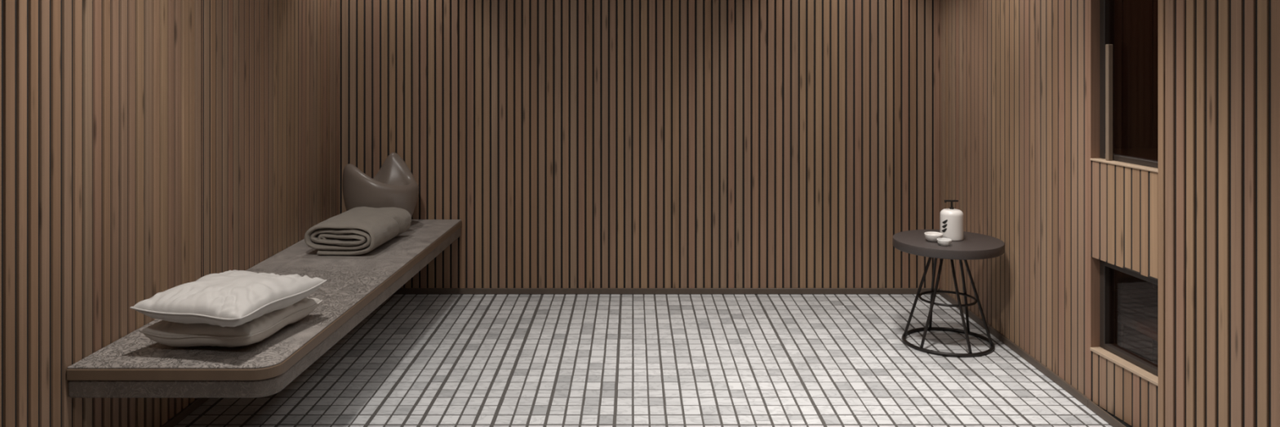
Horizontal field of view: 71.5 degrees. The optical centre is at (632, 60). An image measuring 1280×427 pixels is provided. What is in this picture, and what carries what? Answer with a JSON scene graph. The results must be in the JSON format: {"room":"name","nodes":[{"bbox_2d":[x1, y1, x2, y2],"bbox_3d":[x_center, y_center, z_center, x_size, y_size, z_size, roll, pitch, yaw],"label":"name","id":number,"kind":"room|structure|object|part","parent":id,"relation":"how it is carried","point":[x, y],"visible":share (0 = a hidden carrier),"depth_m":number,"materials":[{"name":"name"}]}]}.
{"room":"spa relaxation room","nodes":[
{"label":"spa relaxation room","id":0,"kind":"room"},
{"bbox_2d":[0,0,338,426],"bbox_3d":[-1.747,0.110,2.090,0.072,2.500,6.180,0,0,0],"label":"wall","id":1,"kind":"structure","parent":0,"point":[148,148],"depth_m":3.08,"materials":[{"name":"brown wood"}]},
{"bbox_2d":[160,397,209,426],"bbox_3d":[-1.713,1.343,2.086,0.020,0.034,6.171,0,0,0],"label":"baseboard","id":2,"kind":"structure","parent":1,"relation":"attached to","point":[177,418],"depth_m":3.38,"materials":[{"name":"brown wood"}]},
{"bbox_2d":[66,219,462,397],"bbox_3d":[-1.352,0.973,3.929,0.714,0.096,2.497,0,0,0],"label":"stone bench","id":3,"kind":"object","parent":1,"relation":"attached to","point":[135,365],"visible":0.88,"depth_m":2.92,"materials":[{"name":"grey stone"}]},
{"bbox_2d":[139,297,322,346],"bbox_3d":[-1.342,0.870,3.015,0.380,0.109,0.460,0,0,8],"label":"pillow","id":4,"kind":"object","parent":3,"relation":"on","point":[164,332],"visible":0.53,"depth_m":2.82,"materials":[{"name":"beige fabric"}]},
{"bbox_2d":[129,270,327,326],"bbox_3d":[-1.322,0.778,2.953,0.388,0.115,0.480,0,0,12],"label":"pillow","id":5,"kind":"object","parent":4,"relation":"on","point":[230,298],"visible":1,"depth_m":2.80,"materials":[{"name":"white fabric"}]},
{"bbox_2d":[304,206,411,254],"bbox_3d":[-1.367,0.845,4.454,0.364,0.156,0.537,0,0,4],"label":"rolled blanket","id":6,"kind":"object","parent":3,"relation":"on","point":[359,230],"visible":1,"depth_m":4.23,"materials":[{"name":"beige fabric"}]},
{"bbox_2d":[342,152,418,217],"bbox_3d":[-1.400,0.725,4.939,0.410,0.396,0.401,0,0,0],"label":"pillow","id":7,"kind":"object","parent":3,"relation":"on","point":[394,185],"visible":0.81,"depth_m":4.80,"materials":[{"name":"ceramic"}]},
{"bbox_2d":[338,0,939,288],"bbox_3d":[0.030,0.110,5.216,3.519,2.500,0.072,0,0,0],"label":"wall","id":8,"kind":"structure","parent":0,"point":[573,144],"depth_m":5.18,"materials":[{"name":"brown wood"}]},
{"bbox_2d":[393,287,938,293],"bbox_3d":[0.038,1.343,5.182,3.483,0.034,0.020,0,0,0],"label":"baseboard","id":9,"kind":"structure","parent":8,"relation":"attached to","point":[401,291],"depth_m":5.17,"materials":[{"name":"brown wood"}]},
{"bbox_2d":[173,293,1112,426],"bbox_3d":[0.050,1.385,2.090,3.681,0.050,6.340,0,0,0],"label":"floor","id":10,"kind":"structure","parent":0,"point":[415,360],"depth_m":3.88,"materials":[{"name":"tile"}]},
{"bbox_2d":[892,229,1004,357],"bbox_3d":[1.515,1.110,4.280,0.508,0.500,0.508,0,0,0],"label":"side table","id":11,"kind":"object","parent":10,"relation":"on","point":[974,246],"visible":0.96,"depth_m":4.19,"materials":[{"name":"black metal"}]},
{"bbox_3d":[1.395,1.128,4.336,0.152,0.448,0.020,0,0,11],"label":"leg","id":12,"kind":"part","parent":11,"relation":"part of","materials":[{"name":"black metal"}]},
{"bbox_3d":[1.415,1.128,4.193,0.152,0.448,0.020,0,0,-27],"label":"leg","id":13,"kind":"part","parent":11,"relation":"part of","materials":[{"name":"black metal"}]},
{"bbox_3d":[1.490,1.128,4.410,0.020,0.448,0.152,0,0,3],"label":"leg","id":14,"kind":"part","parent":11,"relation":"part of","materials":[{"name":"black metal"}]},
{"bbox_2d":[924,231,942,241],"bbox_3d":[1.433,0.841,4.235,0.084,0.037,0.084,0,0,0],"label":"bowl","id":15,"kind":"object","parent":11,"relation":"on","point":[930,236],"visible":0.92,"depth_m":4.21,"materials":[{"name":"white ceramic"}]},
{"bbox_2d":[937,237,951,245],"bbox_3d":[1.452,0.846,4.145,0.066,0.027,0.066,0,0,0],"label":"bowl","id":16,"kind":"object","parent":11,"relation":"on","point":[941,241],"visible":1,"depth_m":4.13,"materials":[{"name":"white ceramic"}]},
{"bbox_2d":[939,200,963,240],"bbox_3d":[1.537,0.766,4.285,0.107,0.188,0.107,0,0,0],"label":"soap dispenser","id":17,"kind":"object","parent":11,"relation":"on","point":[951,220],"visible":0.94,"depth_m":4.24,"materials":[{"name":"white ceramic"}]},
{"bbox_3d":[1.537,0.698,4.285,0.020,0.039,0.020,0,0,0],"label":"pump stem","id":18,"kind":"part","parent":17,"relation":"part of","materials":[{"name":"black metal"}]},
{"bbox_3d":[1.530,1.128,4.149,0.059,0.448,0.144,0,0,0],"label":"leg","id":19,"kind":"part","parent":11,"relation":"part of","materials":[{"name":"black metal"}]},
{"bbox_3d":[1.623,1.128,4.356,0.020,0.448,0.152,0,0,41],"label":"leg","id":20,"kind":"part","parent":11,"relation":"part of","materials":[{"name":"black metal"}]},
{"bbox_3d":[1.640,1.128,4.237,0.151,0.448,0.021,0,0,33],"label":"leg","id":21,"kind":"part","parent":11,"relation":"part of","materials":[{"name":"black metal"}]},
{"bbox_2d":[940,0,1279,426],"bbox_3d":[1.840,0.110,2.090,0.100,2.500,6.180,0,0,0],"label":"wall","id":22,"kind":"structure","parent":0,"point":[1219,60],"depth_m":3.00,"materials":[{"name":"brown wood"}]},
{"bbox_2d":[938,288,1126,426],"bbox_3d":[1.793,1.343,2.086,0.024,0.034,6.171,0,0,0],"label":"baseboard","id":23,"kind":"structure","parent":22,"relation":"attached to","point":[1043,369],"depth_m":3.85,"materials":[{"name":"brown wood"}]},
{"bbox_2d":[1087,0,1158,426],"bbox_3d":[1.857,0.110,3.259,0.090,2.500,0.492,0,0,-6],"label":"wall panel","id":24,"kind":"object","parent":22,"relation":"attached to","point":[1122,202],"visible":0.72,"depth_m":3.34,"materials":[{"name":"brown wood"}]},
{"bbox_2d":[1089,0,1158,173],"bbox_3d":[1.854,-0.153,3.247,0.089,1.086,0.468,0,0,-6],"label":"window","id":25,"kind":"structure","parent":24,"relation":"attached to","point":[1107,155],"depth_m":3.45,"materials":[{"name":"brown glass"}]},
{"bbox_3d":[1.854,0.386,3.247,0.089,0.008,0.468,0,0,-6],"label":"sill","id":26,"kind":"part","parent":25,"relation":"part of","materials":[{"name":"brown wood"}]},
{"bbox_2d":[1089,254,1158,386],"bbox_3d":[1.854,0.946,3.247,0.089,0.372,0.468,0,0,-6],"label":"window","id":27,"kind":"structure","parent":24,"relation":"attached to","point":[1138,365],"depth_m":3.42,"materials":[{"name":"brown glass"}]},
{"bbox_3d":[1.854,1.126,3.247,0.089,0.012,0.468,0,0,-6],"label":"sill","id":28,"kind":"part","parent":27,"relation":"part of","materials":[{"name":"brown wood"}]},
{"bbox_2d":[1114,0,1158,364],"bbox_3d":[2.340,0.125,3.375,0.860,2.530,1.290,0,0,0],"label":"window","id":29,"kind":"structure","parent":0,"point":[1135,21],"depth_m":4.00,"materials":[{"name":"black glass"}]}
]}

